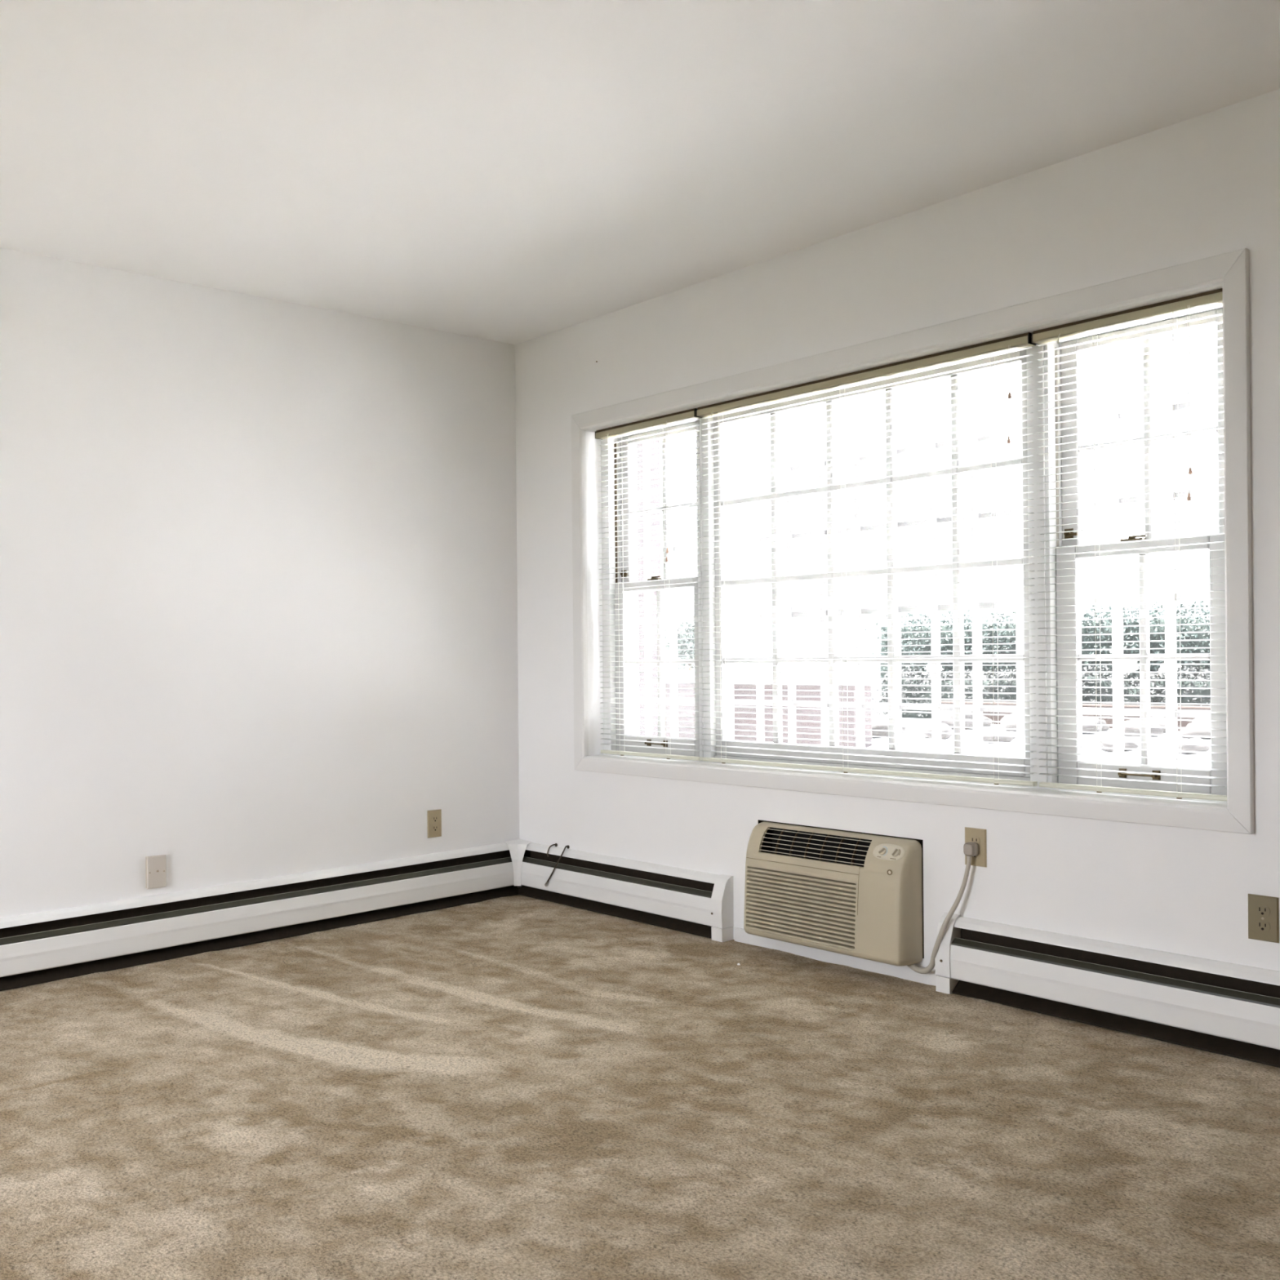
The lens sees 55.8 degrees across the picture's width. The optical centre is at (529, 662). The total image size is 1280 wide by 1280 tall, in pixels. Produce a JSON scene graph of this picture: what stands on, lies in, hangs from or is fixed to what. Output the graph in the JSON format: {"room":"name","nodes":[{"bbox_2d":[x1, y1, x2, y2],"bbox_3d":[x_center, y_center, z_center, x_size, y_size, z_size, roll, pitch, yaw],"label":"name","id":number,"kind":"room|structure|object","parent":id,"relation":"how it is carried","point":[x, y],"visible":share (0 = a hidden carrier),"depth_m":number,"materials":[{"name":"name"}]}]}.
{"room":"empty living room","nodes":[
{"label":"empty living room","id":0,"kind":"room"},
{"bbox_2d":[0,247,519,917],"bbox_3d":[-2.179,-0.209,3.768,5.300,3.000,0.250,-1,0,-40],"label":"wall","id":1,"kind":"structure","parent":0,"point":[258,574],"depth_m":4.50,"materials":[{"name":"white paint"}]},
{"bbox_2d":[146,854,166,888],"bbox_3d":[-1.333,0.746,4.286,0.070,0.114,0.018,-1,0,-40],"label":"phone jack","id":2,"kind":"object","parent":1,"relation":"attached to","point":[156,873],"visible":1,"depth_m":4.28,"materials":[{"name":"beige plastic"}]},
{"bbox_2d":[0,839,531,991],"bbox_3d":[-1.636,0.949,3.985,4.196,0.299,0.094,-1,0,-40],"label":"baseboard heater","id":3,"kind":"object","parent":1,"relation":"attached to","point":[56,944],"visible":1,"depth_m":4.46,"materials":[{"name":"metal"}]},
{"bbox_2d":[0,842,509,928],"bbox_3d":[-1.665,0.853,3.998,4.170,0.090,0.037,-1,0,-40],"label":"hood","id":4,"kind":"object","parent":3,"relation":"attached to","point":[494,858],"depth_m":4.56,"materials":[{"name":"white metal"}]},
{"bbox_2d":[426,808,441,838],"bbox_3d":[-0.401,0.679,5.062,0.070,0.114,0.008,-1,0,-40],"label":"duplex outlet","id":5,"kind":"object","parent":1,"relation":"attached to","point":[433,816],"visible":1,"depth_m":5.06,"materials":[{"name":"beige plastic"}]},
{"bbox_2d":[431,825,438,831],"bbox_3d":[-0.399,0.698,5.060,0.034,0.024,0.003,-1,0,-40],"label":"socket","id":6,"kind":"object","parent":5,"relation":"attached to","point":[434,828],"depth_m":5.06,"materials":[{"name":"beige plastic"}]},
{"bbox_2d":[431,816,438,822],"bbox_3d":[-0.400,0.659,5.060,0.034,0.024,0.003,-1,0,-40],"label":"socket","id":7,"kind":"object","parent":5,"relation":"attached to","point":[434,819],"depth_m":5.06,"materials":[{"name":"beige plastic"}]},
{"bbox_2d":[0,894,1279,1279],"bbox_3d":[-0.364,1.064,1.606,5.328,0.086,5.420,-1,0,-40],"label":"floor","id":8,"kind":"structure","parent":0,"point":[518,1086],"depth_m":2.71,"materials":[{"name":"beige carpet"}]},
{"bbox_2d":[0,0,1279,344],"bbox_3d":[-0.369,-1.452,1.641,5.600,0.233,5.850,-1,0,-40],"label":"ceiling","id":9,"kind":"structure","parent":0,"point":[509,171],"depth_m":3.13,"materials":[{"name":"white paint"}]},
{"bbox_2d":[515,88,1279,971],"bbox_3d":[1.720,-0.244,3.357,0.190,3.000,5.850,-1,0,-40],"label":"wall","id":10,"kind":"structure","parent":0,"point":[1206,185],"depth_m":3.69,"materials":[{"name":"white paint"}]},
{"bbox_2d":[518,842,733,942],"bbox_3d":[0.334,0.902,4.847,0.068,0.234,1.213,-1,0,-40],"label":"baseboard heater","id":11,"kind":"object","parent":10,"relation":"attached to","point":[694,902],"visible":0.98,"depth_m":4.75,"materials":[{"name":"metal"}]},
{"bbox_2d":[546,843,557,857],"bbox_3d":[0.095,0.804,5.152,0.048,0.055,0.015,-1,0,-32],"label":"loose wire","id":12,"kind":"object","parent":11,"relation":"attached to","point":[555,844],"visible":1,"depth_m":5.15,"materials":[{"name":"brown"}]},
{"bbox_2d":[544,844,569,886],"bbox_3d":[0.112,0.865,5.088,0.109,0.177,0.055,-1,0,7],"label":"loose wire","id":13,"kind":"object","parent":11,"relation":"hanging from","point":[567,846],"visible":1,"depth_m":5.08,"materials":[{"name":"brown"}]},
{"bbox_2d":[525,842,719,883],"bbox_3d":[0.329,0.804,4.875,0.037,0.028,1.165,-1,0,-40],"label":"hood","id":14,"kind":"object","parent":11,"relation":"attached to","point":[680,874],"depth_m":4.81,"materials":[{"name":"white metal"}]},
{"bbox_2d":[628,591,657,659],"label":"window grille","id":15,"kind":"object","parent":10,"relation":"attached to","point":[646,632],"depth_m":5.14,"materials":[{"name":"grey"}]},
{"bbox_2d":[629,664,657,735],"label":"window grille","id":16,"kind":"object","parent":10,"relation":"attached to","point":[646,668],"depth_m":5.14,"materials":[{"name":"grey"}]},
{"bbox_2d":[633,441,662,509],"label":"window grille","id":17,"kind":"object","parent":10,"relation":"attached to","point":[646,465],"depth_m":5.14,"materials":[{"name":"grey"}]},
{"bbox_2d":[634,514,662,580],"label":"window grille","id":18,"kind":"object","parent":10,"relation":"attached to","point":[645,519],"depth_m":5.14,"materials":[{"name":"grey"}]},
{"bbox_2d":[595,408,703,760],"bbox_3d":[0.467,-0.293,4.791,0.054,1.346,0.558,-1,0,-40],"label":"blind","id":19,"kind":"object","parent":10,"relation":"attached to","point":[684,416],"visible":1,"depth_m":4.77,"materials":[{"name":"beige plastic"}]},
{"bbox_2d":[663,589,693,658],"label":"window grille","id":20,"kind":"object","parent":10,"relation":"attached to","point":[674,631],"depth_m":5.03,"materials":[{"name":"grey"}]},
{"bbox_2d":[668,431,697,505],"label":"window grille","id":21,"kind":"object","parent":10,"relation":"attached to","point":[670,450],"depth_m":5.02,"materials":[{"name":"grey"}]},
{"bbox_2d":[669,506,697,578],"label":"window grille","id":22,"kind":"object","parent":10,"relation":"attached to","point":[672,515],"depth_m":5.02,"materials":[{"name":"grey"}]},
{"bbox_2d":[725,418,770,498],"label":"window grille","id":23,"kind":"object","parent":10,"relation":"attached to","point":[759,420],"depth_m":4.68,"materials":[{"name":"grey"}]},
{"bbox_2d":[726,502,771,579],"label":"window grille","id":24,"kind":"object","parent":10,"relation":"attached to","point":[760,568],"depth_m":4.68,"materials":[{"name":"grey"}]},
{"bbox_2d":[727,584,772,657],"label":"window grille","id":25,"kind":"object","parent":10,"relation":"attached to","point":[758,610],"depth_m":4.68,"materials":[{"name":"grey"}]},
{"bbox_2d":[780,404,826,490],"label":"window grille","id":26,"kind":"object","parent":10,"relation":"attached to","point":[823,476],"depth_m":4.51,"materials":[{"name":"grey"}]},
{"bbox_2d":[780,493,827,575],"label":"window grille","id":27,"kind":"object","parent":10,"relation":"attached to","point":[822,557],"depth_m":4.51,"materials":[{"name":"grey"}]},
{"bbox_2d":[781,579,828,656],"label":"window grille","id":28,"kind":"object","parent":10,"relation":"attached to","point":[822,588],"depth_m":4.51,"materials":[{"name":"grey"}]},
{"bbox_2d":[733,927,935,986],"bbox_3d":[1.017,0.999,4.063,0.012,0.068,0.846,-1,0,-40],"label":"baseboard","id":29,"kind":"structure","parent":10,"relation":"attached to","point":[904,972],"depth_m":4.04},
{"bbox_2d":[836,397,885,480],"label":"window grille","id":30,"kind":"object","parent":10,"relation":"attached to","point":[856,426],"depth_m":4.32,"materials":[{"name":"grey"}]},
{"bbox_2d":[743,819,979,973],"bbox_3d":[1.121,0.761,4.000,0.290,0.425,0.862,-1,0,-40],"label":"air conditioner","id":31,"kind":"object","parent":10,"relation":"attached to","point":[860,895],"visible":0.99,"depth_m":3.94,"materials":[{"name":"brown plastic"}]},
{"bbox_2d":[759,828,871,865],"bbox_3d":[0.959,0.619,4.048,0.052,0.073,0.432,-1,0,-40],"label":"grille","id":32,"kind":"object","parent":31,"relation":"attached to","point":[766,853],"depth_m":4.06,"materials":[{"name":"black plastic"}]},
{"bbox_2d":[836,488,886,569],"label":"window grille","id":33,"kind":"object","parent":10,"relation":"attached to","point":[860,547],"depth_m":4.32,"materials":[{"name":"grey"}]},
{"bbox_2d":[837,577,887,655],"label":"window grille","id":34,"kind":"object","parent":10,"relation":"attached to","point":[857,585],"depth_m":4.32,"materials":[{"name":"grey"}]},
{"bbox_2d":[696,332,1037,786],"bbox_3d":[1.069,-0.299,4.062,0.054,1.346,1.318,-1,0,-40],"label":"blind","id":35,"kind":"object","parent":10,"relation":"attached to","point":[957,356],"visible":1,"depth_m":3.95,"materials":[{"name":"beige plastic"}]},
{"bbox_2d":[571,248,1254,834],"bbox_3d":[1.077,-0.301,4.108,0.205,1.489,2.584,-1,0,-40],"label":"window","id":36,"kind":"structure","parent":10,"relation":"attached to","point":[1230,270],"depth_m":3.62,"materials":[{"name":"white wood"}]},
{"bbox_2d":[895,382,951,474],"label":"window grille","id":37,"kind":"object","parent":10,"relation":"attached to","point":[935,452],"depth_m":4.09,"materials":[{"name":"grey"}]},
{"bbox_2d":[896,478,951,566],"label":"window grille","id":38,"kind":"object","parent":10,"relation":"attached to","point":[932,493],"depth_m":4.09,"materials":[{"name":"grey"}]},
{"bbox_2d":[897,572,952,655],"label":"window grille","id":39,"kind":"object","parent":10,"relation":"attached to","point":[934,606],"depth_m":4.09,"materials":[{"name":"grey"}]},
{"bbox_2d":[897,662,953,751],"label":"window grille","id":40,"kind":"object","parent":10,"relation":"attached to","point":[934,668],"depth_m":4.09,"materials":[{"name":"grey"}]},
{"bbox_2d":[964,826,986,866],"bbox_3d":[1.354,0.561,3.654,0.008,0.114,0.070,-1,0,-40],"label":"outlet","id":41,"kind":"object","parent":10,"relation":"attached to","point":[971,834],"visible":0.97,"depth_m":3.64,"materials":[{"name":"beige plastic"}]},
{"bbox_2d":[968,836,980,844],"bbox_3d":[1.352,0.542,3.652,0.003,0.024,0.034,-1,0,-40],"label":"socket","id":42,"kind":"object","parent":41,"relation":"attached to","point":[975,839],"depth_m":3.65,"materials":[{"name":"beige plastic"}]},
{"bbox_2d":[971,851,980,857],"bbox_3d":[1.352,0.581,3.652,0.003,0.024,0.034,-1,0,-40],"label":"socket","id":43,"kind":"object","parent":41,"relation":"attached to","point":[979,855],"depth_m":3.64,"materials":[{"name":"beige plastic"}]},
{"bbox_2d":[962,364,1022,463],"label":"window grille","id":44,"kind":"object","parent":10,"relation":"attached to","point":[1018,432],"depth_m":3.95,"materials":[{"name":"grey"}]},
{"bbox_2d":[963,466,1022,560],"label":"window grille","id":45,"kind":"object","parent":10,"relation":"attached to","point":[1017,475],"depth_m":3.95,"materials":[{"name":"grey"}]},
{"bbox_2d":[964,566,1023,654],"label":"window grille","id":46,"kind":"object","parent":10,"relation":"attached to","point":[1018,575],"depth_m":3.95,"materials":[{"name":"grey"}]},
{"bbox_2d":[964,662,1024,756],"label":"window grille","id":47,"kind":"object","parent":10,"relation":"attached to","point":[1019,668],"depth_m":3.95,"materials":[{"name":"grey"}]},
{"bbox_2d":[934,912,1279,1067],"bbox_3d":[2.063,0.886,2.752,0.068,0.234,2.494,-1,0,-40],"label":"baseboard heater","id":48,"kind":"object","parent":10,"relation":"attached to","point":[1228,1009],"visible":0.99,"depth_m":3.29,"materials":[{"name":"metal"}]},
{"bbox_2d":[954,916,1279,986],"bbox_3d":[2.088,0.788,2.744,0.037,0.028,2.450,-1,0,-40],"label":"hood","id":49,"kind":"object","parent":48,"relation":"attached to","point":[1240,973],"depth_m":3.30,"materials":[{"name":"white metal"}]},
{"bbox_2d":[1080,557,1138,653],"label":"window grille","id":50,"kind":"object","parent":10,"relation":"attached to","point":[1117,576],"depth_m":3.61,"materials":[{"name":"grey"}]},
{"bbox_2d":[1082,661,1139,763],"label":"window grille","id":51,"kind":"object","parent":10,"relation":"attached to","point":[1115,668],"depth_m":3.61,"materials":[{"name":"grey"}]},
{"bbox_2d":[1082,447,1143,542],"label":"window grille","id":52,"kind":"object","parent":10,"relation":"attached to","point":[1117,531],"depth_m":3.61,"materials":[{"name":"grey"}]},
{"bbox_2d":[1031,288,1226,801],"bbox_3d":[1.661,-0.304,3.345,0.054,1.346,0.522,-1,0,-40],"label":"blind","id":53,"kind":"object","parent":10,"relation":"attached to","point":[1185,305],"visible":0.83,"depth_m":3.33,"materials":[{"name":"beige plastic"}]},
{"bbox_2d":[1149,554,1209,653],"label":"window grille","id":54,"kind":"object","parent":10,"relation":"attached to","point":[1168,581],"depth_m":3.49,"materials":[{"name":"grey"}]},
{"bbox_2d":[1150,660,1210,766],"label":"window grille","id":55,"kind":"object","parent":10,"relation":"attached to","point":[1169,668],"depth_m":3.49,"materials":[{"name":"grey"}]},
{"bbox_2d":[1153,333,1217,433],"label":"window grille","id":56,"kind":"object","parent":10,"relation":"attached to","point":[1167,337],"depth_m":3.49,"materials":[{"name":"grey"}]},
{"bbox_2d":[1154,440,1217,537],"label":"window grille","id":57,"kind":"object","parent":10,"relation":"attached to","point":[1167,471],"depth_m":3.49,"materials":[{"name":"grey"}]},
{"bbox_2d":[1248,893,1279,942],"bbox_3d":[1.857,0.648,3.045,0.008,0.114,0.070,-1,0,-40],"label":"duplex outlet","id":58,"kind":"object","parent":10,"relation":"attached to","point":[1263,910],"visible":1,"depth_m":3.04,"materials":[{"name":"brown plastic"}]},
{"bbox_2d":[1254,920,1270,931],"bbox_3d":[1.856,0.668,3.043,0.003,0.024,0.034,-1,0,-40],"label":"socket","id":59,"kind":"object","parent":58,"relation":"attached to","point":[1260,926],"depth_m":3.04,"materials":[{"name":"beige plastic"}]},
{"bbox_2d":[1254,905,1270,915],"bbox_3d":[1.855,0.629,3.043,0.003,0.024,0.034,-1,0,-40],"label":"socket","id":60,"kind":"object","parent":58,"relation":"attached to","point":[1260,910],"depth_m":3.04,"materials":[{"name":"beige plastic"}]},
{"label":"outside","id":61,"kind":"structure","parent":0,"visible":0},
{"bbox_2d":[867,673,1210,768],"bbox_3d":[12.275,0.826,22.015,39.790,0.670,50.000,-1,0,-40],"label":"ground","id":62,"kind":"structure","parent":61,"point":[907,722],"depth_m":9.23,"materials":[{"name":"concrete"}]},
{"bbox_2d":[663,602,694,671],"bbox_3d":[2.041,-0.030,15.370,0.988,1.670,1.378,-1,0,29],"label":"shrub","id":63,"kind":"object","parent":62,"relation":"on","point":[685,647],"visible":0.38,"depth_m":15.20,"materials":[{"name":"green plant"}]},
{"bbox_2d":[664,670,879,747],"bbox_3d":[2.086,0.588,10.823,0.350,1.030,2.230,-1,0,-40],"label":"building","id":64,"kind":"structure","parent":62,"relation":"on","point":[841,675],"depth_m":10.47,"materials":[{"name":"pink brick"}]},
{"bbox_2d":[664,663,694,737],"label":"window grille","id":65,"kind":"object","parent":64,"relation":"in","point":[672,668],"depth_m":5.03,"materials":[{"name":"grey"}]},
{"bbox_2d":[728,663,773,742],"label":"window grille","id":66,"kind":"object","parent":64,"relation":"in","point":[759,686],"depth_m":4.68,"materials":[{"name":"grey"}]},
{"bbox_2d":[782,663,829,745],"label":"window grille","id":67,"kind":"object","parent":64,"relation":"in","point":[790,668],"depth_m":4.52,"materials":[{"name":"grey"}]},
{"bbox_2d":[838,662,888,747],"label":"window grille","id":68,"kind":"object","parent":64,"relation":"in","point":[858,668],"depth_m":4.32,"materials":[{"name":"grey"}]},
{"bbox_2d":[871,720,906,737],"bbox_3d":[3.053,0.581,10.356,0.353,0.174,0.251,-1,0,-1],"label":"stone","id":69,"kind":"object","parent":62,"relation":"on","point":[884,722],"visible":0.27,"depth_m":10.27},
{"bbox_2d":[922,662,942,675],"bbox_3d":[3.924,0.287,11.685,0.109,0.600,0.215,-1,0,-40],"label":"clump","id":70,"kind":"object","parent":62,"relation":"on","point":[929,668],"visible":0.3,"depth_m":11.69,"materials":[{"name":"white plant"}]},
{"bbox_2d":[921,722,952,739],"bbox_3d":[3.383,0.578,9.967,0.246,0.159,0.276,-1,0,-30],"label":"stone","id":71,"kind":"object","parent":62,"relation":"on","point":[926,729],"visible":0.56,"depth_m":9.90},
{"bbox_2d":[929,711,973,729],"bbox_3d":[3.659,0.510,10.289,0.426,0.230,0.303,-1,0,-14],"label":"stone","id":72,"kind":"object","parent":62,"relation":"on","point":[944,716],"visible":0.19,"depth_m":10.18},
{"bbox_2d":[982,715,991,726],"bbox_3d":[3.990,0.531,10.743,0.241,0.140,0.297,-1,0,-40],"label":"stone","id":73,"kind":"object","parent":62,"relation":"on","point":[984,718],"visible":0.29,"depth_m":10.62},
{"bbox_2d":[982,728,1016,743],"bbox_3d":[3.695,0.591,9.551,0.287,0.132,0.246,-1,0,41],"label":"stone","id":74,"kind":"object","parent":62,"relation":"on","point":[985,731],"visible":0.59,"depth_m":9.47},
{"bbox_2d":[1000,713,1017,731],"bbox_3d":[4.054,0.513,9.954,0.285,0.187,0.383,-1,0,-3],"label":"stone","id":75,"kind":"object","parent":62,"relation":"on","point":[1006,718],"visible":0.26,"depth_m":9.89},
{"bbox_2d":[863,600,1209,702],"bbox_3d":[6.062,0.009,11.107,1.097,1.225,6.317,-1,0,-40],"label":"trees","id":76,"kind":"object","parent":62,"relation":"on","point":[1197,620],"visible":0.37,"depth_m":11.50,"materials":[{"name":"green plant"}]},
{"bbox_2d":[871,665,1210,718],"bbox_3d":[5.446,0.313,10.475,0.555,0.619,5.730,-1,0,-40],"label":"shrub border","id":77,"kind":"object","parent":62,"relation":"on","point":[1202,684],"visible":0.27,"depth_m":11.09,"materials":[{"name":"green plant"}]},
{"bbox_2d":[941,700,1210,731],"bbox_3d":[5.438,0.473,9.629,0.200,0.240,4.800,-1,0,-40],"label":"retaining timber","id":78,"kind":"object","parent":62,"relation":"on","point":[993,717],"visible":0.21,"depth_m":10.16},
{"bbox_2d":[1082,717,1102,734],"bbox_3d":[4.336,0.515,9.530,0.416,0.178,0.324,-1,0,9],"label":"stone","id":79,"kind":"object","parent":62,"relation":"on","point":[1085,720],"visible":0.27,"depth_m":9.40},
{"bbox_2d":[1099,719,1110,731],"bbox_3d":[4.618,0.527,9.916,0.245,0.140,0.302,-1,0,-17],"label":"stone","id":80,"kind":"object","parent":62,"relation":"on","point":[1104,728],"visible":0.15,"depth_m":9.80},
{"bbox_2d":[1097,735,1139,752],"bbox_3d":[4.282,0.602,8.746,0.220,0.142,0.266,-1,0,-45],"label":"stone","id":81,"kind":"object","parent":62,"relation":"on","point":[1104,744],"visible":0.52,"depth_m":8.69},
{"bbox_2d":[1123,661,1139,704],"bbox_3d":[5.105,0.262,10.244,0.114,0.628,0.246,-1,0,-40],"label":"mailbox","id":82,"kind":"object","parent":62,"relation":"on","point":[1126,668],"visible":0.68,"depth_m":10.23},
{"bbox_2d":[1124,719,1163,737],"bbox_3d":[4.662,0.517,9.209,0.318,0.167,0.414,-1,0,20],"label":"stone","id":83,"kind":"object","parent":62,"relation":"on","point":[1135,722],"visible":0.45,"depth_m":9.07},
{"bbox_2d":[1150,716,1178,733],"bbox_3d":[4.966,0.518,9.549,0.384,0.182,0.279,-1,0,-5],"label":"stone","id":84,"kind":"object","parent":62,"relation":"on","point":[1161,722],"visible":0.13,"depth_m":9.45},
{"bbox_2d":[1158,661,1181,671],"bbox_3d":[5.316,0.274,9.990,0.116,0.601,0.180,-1,0,-40],"label":"clump","id":85,"kind":"object","parent":62,"relation":"on","point":[1162,667],"visible":0.08,"depth_m":10.01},
{"bbox_2d":[1177,721,1210,739],"bbox_3d":[4.963,0.513,8.798,0.416,0.172,0.315,-1,0,32],"label":"stone","id":86,"kind":"object","parent":62,"relation":"on","point":[1195,724],"visible":0.32,"depth_m":8.75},
{"bbox_2d":[1177,737,1210,754],"bbox_3d":[4.618,0.588,8.398,0.301,0.122,0.208,-1,0,-33],"label":"stone","id":87,"kind":"object","parent":62,"relation":"on","point":[1193,740],"visible":0.71,"depth_m":8.32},
{"bbox_2d":[1191,717,1210,722],"bbox_3d":[5.207,0.492,9.135,0.315,0.228,0.348,-1,0,33],"label":"stone","id":88,"kind":"object","parent":62,"relation":"on","point":[1196,718],"visible":0.04,"depth_m":9.17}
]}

